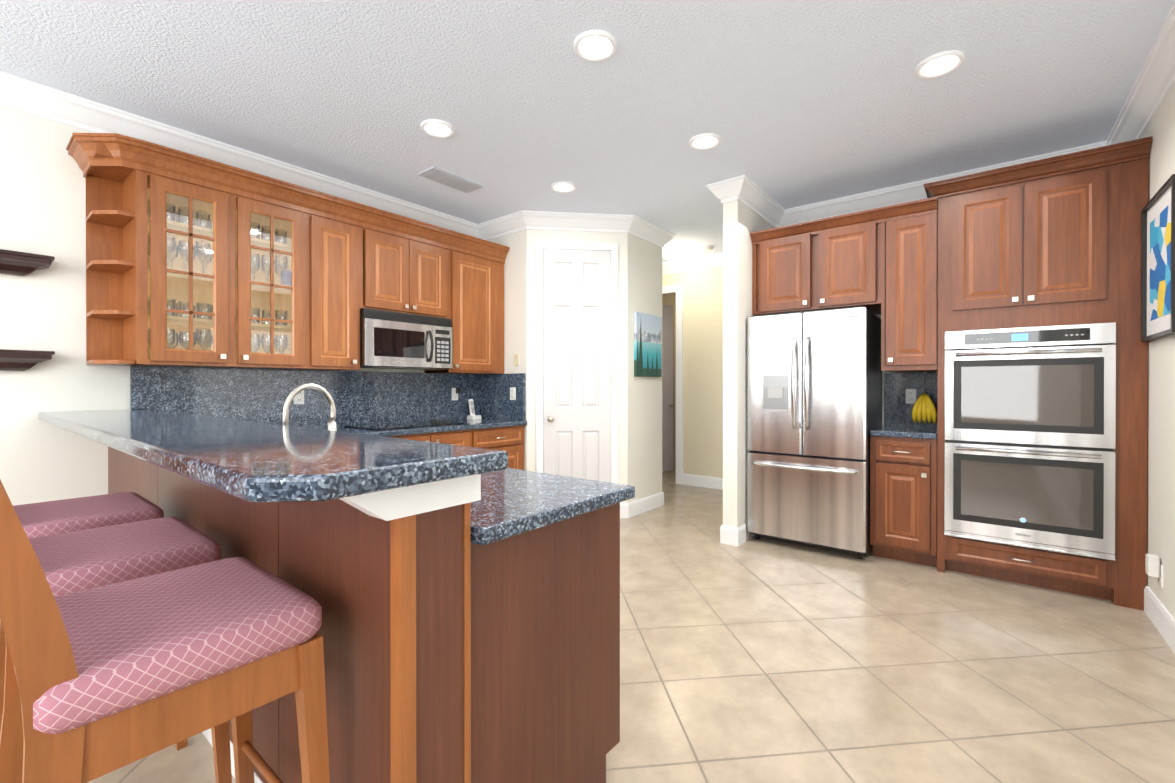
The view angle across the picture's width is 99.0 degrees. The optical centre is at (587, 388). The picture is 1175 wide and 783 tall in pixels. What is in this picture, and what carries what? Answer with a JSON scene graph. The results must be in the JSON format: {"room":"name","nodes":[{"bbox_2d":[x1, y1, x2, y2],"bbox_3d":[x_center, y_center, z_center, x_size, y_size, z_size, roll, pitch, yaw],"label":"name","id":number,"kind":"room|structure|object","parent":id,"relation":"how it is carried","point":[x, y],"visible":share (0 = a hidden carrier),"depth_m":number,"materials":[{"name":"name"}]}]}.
{"room":"kitchen","nodes":[
{"label":"kitchen","id":0,"kind":"room"},
{"bbox_2d":[0,106,445,505],"bbox_3d":[-2.996,-0.181,2.548,0.100,2.750,6.310,0,0,39],"label":"wall","id":1,"kind":"structure","parent":0,"point":[42,195],"depth_m":2.65,"materials":[{"name":"white paint"}]},
{"bbox_2d":[0,249,54,276],"bbox_3d":[-3.167,-0.625,2.133,0.141,0.100,1.230,0,0,39],"label":"floating shelf","id":2,"kind":"object","parent":1,"relation":"attached to","point":[17,263],"visible":1,"depth_m":2.51,"materials":[{"name":"brown wood"}]},
{"bbox_2d":[0,349,54,370],"bbox_3d":[-3.167,-0.140,2.135,0.141,0.100,1.230,0,0,39],"label":"floating shelf","id":3,"kind":"object","parent":1,"relation":"attached to","point":[17,360],"visible":1,"depth_m":2.51,"materials":[{"name":"brown wood"}]},
{"bbox_2d":[282,197,365,368],"bbox_3d":[-1.878,-0.701,3.562,0.377,1.097,0.369,0,0,39],"label":"upper cabinet","id":4,"kind":"object","parent":1,"relation":"attached to","point":[324,242],"depth_m":3.40,"materials":[{"name":"brown wood"}]},
{"bbox_2d":[130,366,525,427],"bbox_3d":[-1.601,0.077,3.706,0.637,0.423,2.556,0,0,39],"label":"backsplash","id":5,"kind":"structure","parent":1,"relation":"attached to","point":[358,397],"depth_m":3.73,"materials":[{"name":"blue stone"}]},
{"bbox_2d":[293,388,303,403],"bbox_3d":[-2.061,0.055,3.588,0.008,0.115,0.072,0,0,39],"label":"outlet","id":6,"kind":"object","parent":5,"relation":"attached to","point":[298,398],"visible":0.77,"depth_m":3.59,"materials":[{"name":"white plastic"}]},
{"bbox_2d":[452,388,457,399],"bbox_3d":[-1.224,0.051,4.641,0.008,0.115,0.072,0,0,39],"label":"outlet","id":7,"kind":"object","parent":5,"relation":"attached to","point":[454,395],"visible":0.94,"depth_m":4.63,"materials":[{"name":"white plastic"}]},
{"bbox_2d":[510,387,515,399],"bbox_3d":[-0.681,0.046,4.566,0.072,0.115,0.008,0,0,39],"label":"outlet","id":8,"kind":"object","parent":5,"relation":"attached to","point":[512,393],"visible":1,"depth_m":4.56,"materials":[{"name":"white plastic"}]},
{"bbox_2d":[0,71,674,247],"bbox_3d":[-2.750,-1.490,3.226,3.354,0.135,7.484,0,0,39],"label":"crown molding","id":9,"kind":"structure","parent":1,"relation":"attached to","point":[35,99],"depth_m":3.42,"materials":[{"name":"white"}]},
{"bbox_2d":[366,213,453,317],"bbox_3d":[-1.526,-0.925,4.003,0.377,0.652,0.759,0,0,39],"label":"upper cabinet","id":10,"kind":"object","parent":1,"relation":"attached to","point":[410,269],"depth_m":3.88,"materials":[{"name":"brown wood"}]},
{"bbox_2d":[360,308,451,369],"bbox_3d":[-1.484,-0.368,3.971,0.453,0.417,0.748,0,0,39],"label":"over-the-range microwave","id":11,"kind":"object","parent":10,"relation":"attached to","point":[392,340],"visible":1,"depth_m":3.82,"materials":[{"name":"silver metal"}]},
{"bbox_2d":[424,237,506,372],"bbox_3d":[-1.099,-0.705,4.541,0.377,1.097,0.615,0,0,39],"label":"upper cabinet","id":12,"kind":"object","parent":1,"relation":"attached to","point":[477,323],"depth_m":4.41,"materials":[{"name":"brown wood"}]},
{"bbox_2d":[487,229,526,469],"bbox_3d":[-0.769,-0.190,4.745,0.650,2.750,0.100,0,0,39],"label":"wall","id":13,"kind":"structure","parent":0,"point":[515,302],"depth_m":4.58,"materials":[{"name":"white paint"}]},
{"bbox_2d":[514,354,519,365],"bbox_3d":[-0.646,-0.264,4.577,0.070,0.110,0.008,0,0,39],"label":"phone jack","id":14,"kind":"object","parent":13,"relation":"attached to","point":[517,359],"visible":1,"depth_m":4.57,"materials":[{"name":"beige plastic"}]},
{"bbox_2d":[527,229,627,502],"bbox_3d":[-0.095,-0.189,4.605,0.919,2.750,0.100,0,0,-6],"label":"wall","id":15,"kind":"structure","parent":0,"point":[619,239],"depth_m":4.56,"materials":[{"name":"white paint"}]},
{"bbox_2d":[536,241,617,483],"bbox_3d":[-0.091,-0.066,4.543,0.538,2.504,0.538,0,0,39],"label":"pantry door","id":16,"kind":"structure","parent":15,"relation":"in","point":[580,360],"depth_m":4.54,"materials":[{"name":"white wood"}]},
{"bbox_2d":[0,0,1174,262],"bbox_3d":[0.216,-1.600,3.624,10.500,0.080,12.000,0,0,39],"label":"ceiling","id":17,"kind":"structure","parent":0,"point":[796,102],"depth_m":2.58,"materials":[{"name":"white paint"}]},
{"bbox_2d":[420,119,454,137],"bbox_3d":[-0.895,-1.549,2.999,0.196,0.016,0.196,0,0,39],"label":"recessed light","id":18,"kind":"object","parent":17,"relation":"in","point":[436,128],"visible":0.96,"depth_m":3.00,"materials":[{"name":"white plastic"}]},
{"bbox_2d":[418,166,482,192],"bbox_3d":[-1.015,-1.551,3.747,0.200,0.018,0.440,0,0,39],"label":"ceiling vent","id":19,"kind":"object","parent":17,"relation":"in","point":[446,178],"visible":0.98,"depth_m":3.71,"materials":[{"name":"white metal"}]},
{"bbox_2d":[551,181,575,192],"bbox_3d":[-0.183,-1.553,3.877,0.196,0.016,0.196,0,0,39],"label":"recessed light","id":20,"kind":"object","parent":17,"relation":"in","point":[564,187],"visible":0.98,"depth_m":3.87,"materials":[{"name":"white plastic"}]},
{"bbox_2d":[574,30,616,61],"bbox_3d":[0.035,-1.546,2.272,0.196,0.016,0.196,0,0,39],"label":"recessed light","id":21,"kind":"object","parent":17,"relation":"in","point":[595,45],"visible":0.98,"depth_m":2.27,"materials":[{"name":"white plastic"}]},
{"bbox_2d":[662,246,685,259],"bbox_3d":[0.958,-1.515,5.666,0.300,0.105,0.300,0,0,39],"label":"light","id":22,"kind":"object","parent":17,"relation":"attached to","point":[673,252],"visible":0.83,"depth_m":5.57,"materials":[{"name":"white"}]},
{"bbox_2d":[689,133,720,149],"bbox_3d":[0.738,-1.550,3.157,0.196,0.016,0.196,0,0,39],"label":"recessed light","id":23,"kind":"object","parent":17,"relation":"in","point":[705,141],"visible":1,"depth_m":3.16,"materials":[{"name":"white plastic"}]},
{"bbox_2d":[701,245,713,250],"bbox_3d":[1.327,-1.549,5.551,0.130,0.035,0.130,0,0,39],"label":"smoke detector","id":24,"kind":"object","parent":17,"relation":"attached to","point":[707,248],"visible":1,"depth_m":5.51,"materials":[{"name":"white plastic"}]},
{"bbox_2d":[915,50,964,78],"bbox_3d":[1.685,-1.547,2.403,0.196,0.016,0.196,0,0,39],"label":"recessed light","id":25,"kind":"object","parent":17,"relation":"in","point":[939,64],"visible":1,"depth_m":2.40,"materials":[{"name":"white plastic"}]},
{"bbox_2d":[87,460,1174,782],"bbox_3d":[0.216,1.220,3.635,10.500,0.060,12.000,0,0,39],"label":"floor","id":26,"kind":"structure","parent":0,"point":[763,660],"depth_m":2.10,"materials":[{"name":"tile"}]},
{"bbox_2d":[13,492,163,538],"bbox_3d":[-1.830,0.611,1.720,0.477,1.180,0.548,0,0,39],"label":"bar stool","id":27,"kind":"object","parent":26,"relation":"on","point":[41,519],"visible":0.27,"depth_m":1.70,"materials":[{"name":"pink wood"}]},
{"bbox_2d":[0,480,231,782],"bbox_3d":[-1.345,0.612,1.333,0.477,1.180,0.548,0,0,39],"label":"bar stool","id":28,"kind":"object","parent":26,"relation":"on","point":[77,561],"visible":0.38,"depth_m":1.32,"materials":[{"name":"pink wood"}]},
{"bbox_2d":[0,481,329,782],"bbox_3d":[-0.860,0.614,0.948,0.477,1.180,0.548,0,0,39],"label":"bar stool","id":29,"kind":"object","parent":26,"relation":"on","point":[101,681],"visible":1,"depth_m":0.85,"materials":[{"name":"brown wood"}]},
{"bbox_2d":[108,446,480,782],"bbox_3d":[-1.504,0.681,1.901,3.036,1.031,0.288,0,0,39],"label":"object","id":30,"kind":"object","parent":26,"relation":"on","point":[382,579],"depth_m":1.06,"materials":[{"name":"brown wood"}]},
{"bbox_2d":[38,409,507,502],"bbox_3d":[-1.515,0.145,1.830,3.106,0.040,0.447,0,0,39],"label":"bar","id":31,"kind":"object","parent":30,"relation":"on","point":[255,462],"visible":1,"depth_m":1.01,"materials":[{"name":"stone"}]},
{"bbox_2d":[387,429,474,446],"bbox_3d":[-1.417,0.758,3.934,0.642,0.860,0.760,0,0,39],"label":"base cabinet","id":32,"kind":"object","parent":26,"relation":"on","point":[461,437],"depth_m":3.86,"materials":[{"name":"brown wood"}]},
{"bbox_2d":[314,418,526,436],"bbox_3d":[-1.380,0.307,3.960,0.667,0.038,1.884,0,0,39],"label":"countertop","id":33,"kind":"structure","parent":32,"relation":"on","point":[481,423],"depth_m":3.83,"materials":[{"name":"blue stone"}]},
{"bbox_2d":[344,419,464,429],"bbox_3d":[-1.422,0.272,3.950,0.460,0.030,0.760,0,0,39],"label":"glass cooktop","id":34,"kind":"object","parent":33,"relation":"in","point":[397,425],"visible":1,"depth_m":3.92,"materials":[{"name":"black glass"}]},
{"bbox_2d":[467,399,480,419],"bbox_3d":[-1.060,0.190,4.684,0.118,0.189,0.100,0,0,39],"label":"cordless phone","id":35,"kind":"object","parent":33,"relation":"on","point":[472,416],"visible":1,"depth_m":4.68,"materials":[{"name":"white plastic"}]},
{"bbox_2d":[475,425,523,469],"bbox_3d":[-0.991,0.756,4.469,0.642,0.860,0.606,0,0,39],"label":"base cabinet","id":36,"kind":"object","parent":26,"relation":"on","point":[509,440],"depth_m":4.34,"materials":[{"name":"brown wood"}]},
{"bbox_2d":[471,502,619,782],"bbox_3d":[-0.375,0.767,1.562,0.745,0.860,0.590,0,0,39],"label":"base cabinet","id":37,"kind":"object","parent":26,"relation":"on","point":[545,654],"visible":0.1,"depth_m":1.29,"materials":[{"name":"brown wood"}]},
{"bbox_2d":[471,468,634,545],"bbox_3d":[-1.227,0.314,2.250,3.037,0.038,0.598,0,0,39],"label":"countertop","id":38,"kind":"structure","parent":37,"relation":"on","point":[512,502],"depth_m":1.36,"materials":[{"name":"blue stone"}]},
{"bbox_2d":[282,383,336,430],"bbox_3d":[-1.033,0.138,1.873,0.088,0.316,0.216,0,0,39],"label":"gooseneck faucet","id":39,"kind":"object","parent":38,"relation":"on","point":[331,424],"visible":0.6,"depth_m":1.89,"materials":[{"name":"silver metal"}]},
{"bbox_2d":[747,306,881,558],"bbox_3d":[1.755,0.310,3.898,0.823,1.757,0.784,0,0,39],"label":"fridge","id":40,"kind":"object","parent":26,"relation":"on","point":[814,398],"visible":0.98,"depth_m":3.61,"materials":[{"name":"grey metal"}]},
{"bbox_2d":[870,436,936,566],"bbox_3d":[2.300,0.759,3.610,0.381,0.861,0.672,0,0,39],"label":"base cabinet","id":41,"kind":"object","parent":26,"relation":"on","point":[903,499],"visible":0.98,"depth_m":3.38,"materials":[{"name":"brown wood"}]},
{"bbox_2d":[870,425,936,438],"bbox_3d":[2.309,0.309,3.619,0.381,0.038,0.644,0,0,39],"label":"countertop","id":42,"kind":"structure","parent":41,"relation":"on","point":[919,432],"depth_m":3.43,"materials":[{"name":"blue stone"}]},
{"bbox_2d":[924,136,1151,610],"bbox_3d":[2.780,-0.066,3.212,0.997,2.515,0.692,0,0,39],"label":"tall cabinet","id":43,"kind":"object","parent":26,"relation":"on","point":[1054,241],"visible":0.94,"depth_m":2.89,"materials":[{"name":"brown wood"}]},
{"bbox_2d":[944,322,1115,559],"bbox_3d":[2.760,0.286,3.197,0.763,1.302,0.650,0,0,39],"label":"double wall oven","id":44,"kind":"object","parent":43,"relation":"in","point":[1030,422],"visible":0.96,"depth_m":2.96,"materials":[{"name":"silver metal"}]},
{"bbox_2d":[628,233,661,502],"bbox_3d":[0.524,-0.190,4.885,0.100,2.750,0.630,0,0,39],"label":"wall","id":45,"kind":"structure","parent":0,"point":[644,393],"depth_m":4.83,"materials":[{"name":"white paint"}]},
{"bbox_2d":[634,312,661,376],"bbox_3d":[0.586,-0.415,4.854,0.030,0.600,0.460,0,0,39],"label":"framed picture","id":46,"kind":"object","parent":45,"relation":"attached to","point":[647,345],"visible":1,"depth_m":4.82,"materials":[{"name":"teal wood"}]},
{"bbox_2d":[662,294,675,459],"bbox_3d":[1.617,-0.203,8.201,4.000,2.750,0.100,0,0,39],"label":"wall","id":47,"kind":"structure","parent":0,"point":[669,299],"depth_m":8.29,"materials":[{"name":"beige paint"}]},
{"bbox_2d":[662,266,722,477],"bbox_3d":[1.857,-0.193,5.709,3.520,2.750,0.100,0,0,39],"label":"wall","id":48,"kind":"structure","parent":0,"point":[702,372],"depth_m":6.02,"materials":[{"name":"beige paint"}]},
{"bbox_2d":[662,284,682,483],"bbox_3d":[1.024,-0.058,6.814,1.020,2.470,0.831,0,0,39],"label":"door frame","id":49,"kind":"structure","parent":48,"relation":"in","point":[667,387],"depth_m":7.08,"materials":[{"name":"white wood"}]},
{"bbox_2d":[662,252,722,274],"bbox_3d":[0.983,-1.502,6.276,5.400,0.135,0.094,0,0,39],"label":"crown molding","id":50,"kind":"structure","parent":48,"relation":"attached to","point":[695,263],"depth_m":5.99,"materials":[{"name":"white paint"}]},
{"bbox_2d":[682,473,722,489],"bbox_3d":[2.147,1.115,5.411,2.490,0.135,0.015,0,0,39],"label":"baseboard","id":51,"kind":"structure","parent":48,"relation":"attached to","point":[703,481],"depth_m":6.01,"materials":[{"name":"white wood"}]},
{"bbox_2d":[723,200,773,539],"bbox_3d":[1.374,-0.188,4.190,0.115,2.750,0.920,0,0,39],"label":"wall","id":52,"kind":"structure","parent":0,"point":[741,222],"depth_m":3.84,"materials":[{"name":"white paint"}]},
{"bbox_2d":[720,524,745,546],"bbox_3d":[1.369,1.120,4.189,0.145,0.135,0.935,0,0,39],"label":"baseboard","id":53,"kind":"structure","parent":52,"relation":"attached to","point":[733,536],"depth_m":3.83,"materials":[{"name":"white wood"}]},
{"bbox_2d":[706,1,1174,227],"bbox_3d":[0.126,-1.481,0.961,2.364,0.135,7.520,0,0,39],"label":"crown molding","id":54,"kind":"structure","parent":52,"relation":"attached to","point":[1153,85],"depth_m":3.62,"materials":[{"name":"white"}]},
{"bbox_2d":[876,314,911,425],"bbox_3d":[2.574,-0.186,3.887,2.370,2.750,0.100,0,0,39],"label":"wall","id":55,"kind":"structure","parent":0,"point":[879,316],"depth_m":4.00,"materials":[{"name":"white paint"}]},
{"bbox_2d":[750,196,937,372],"bbox_3d":[1.973,-0.681,3.865,1.219,1.110,0.671,0,0,39],"label":"upper cabinet","id":56,"kind":"object","parent":55,"relation":"attached to","point":[883,261],"visible":0.98,"depth_m":3.49,"materials":[{"name":"brown wood"}]},
{"bbox_2d":[912,372,936,423],"bbox_3d":[2.438,0.066,3.633,0.151,0.378,0.092,0,0,39],"label":"banana bunch","id":57,"kind":"object","parent":56,"relation":"hanging from","point":[924,408],"visible":1,"depth_m":3.62,"materials":[{"name":"yellow food"}]},
{"bbox_2d":[884,372,937,426],"bbox_3d":[2.501,0.082,3.860,0.381,0.412,0.027,0,0,39],"label":"backsplash","id":58,"kind":"structure","parent":55,"relation":"attached to","point":[897,410],"depth_m":3.88,"materials":[{"name":"blue stone"}]},
{"bbox_2d":[905,389,916,403],"bbox_3d":[2.481,0.059,3.852,0.072,0.115,0.008,0,0,39],"label":"outlet","id":59,"kind":"object","parent":58,"relation":"attached to","point":[910,396],"visible":0.94,"depth_m":3.85,"materials":[{"name":"white plastic"}]},
{"bbox_2d":[1140,83,1174,618],"bbox_3d":[2.793,-0.180,2.339,0.100,2.750,2.050,0,0,39],"label":"wall","id":60,"kind":"structure","parent":0,"point":[1160,129],"depth_m":2.48,"materials":[{"name":"white paint"}]},
{"bbox_2d":[1141,174,1174,340],"bbox_3d":[2.806,-0.606,2.461,0.030,0.706,0.576,0,0,39],"label":"picture frame","id":61,"kind":"object","parent":60,"relation":"attached to","point":[1158,266],"visible":0.96,"depth_m":2.47,"materials":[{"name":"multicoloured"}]},
{"bbox_2d":[1158,563,1162,587],"bbox_3d":[2.840,0.924,2.491,0.008,0.115,0.072,0,0,39],"label":"outlet","id":62,"kind":"object","parent":60,"relation":"attached to","point":[1160,581],"visible":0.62,"depth_m":2.47,"materials":[{"name":"white plastic"}]},
{"bbox_2d":[1145,554,1159,576],"bbox_3d":[2.821,0.882,2.506,0.041,0.095,0.060,0,0,39],"label":"light","id":63,"kind":"object","parent":62,"relation":"attached to","point":[1152,564],"visible":0.98,"depth_m":2.49,"materials":[{"name":"white plastic"}]},
{"bbox_3d":[0.374,-0.169,-0.605,0.220,2.750,5.570,0,0,39],"label":"wall","id":64,"kind":"structure","parent":0,"visible":0},
{"bbox_2d":[1144,586,1174,653],"bbox_3d":[0.804,1.136,0.033,0.135,0.135,6.895,0,0,39],"label":"baseboard","id":65,"kind":"structure","parent":64,"relation":"attached to","point":[1160,616],"depth_m":2.45,"materials":[{"name":"white wood"}]},
{"bbox_3d":[-0.586,-0.195,6.107,3.160,2.750,0.100,0,0,39],"label":"wall","id":66,"kind":"structure","parent":0,"visible":0},
{"bbox_2d":[620,492,663,517],"bbox_3d":[-0.723,1.113,5.847,3.275,0.135,0.715,0,0,39],"label":"baseboard","id":67,"kind":"structure","parent":66,"relation":"attached to","point":[637,507],"depth_m":4.77,"materials":[{"name":"white wood"}]}
]}

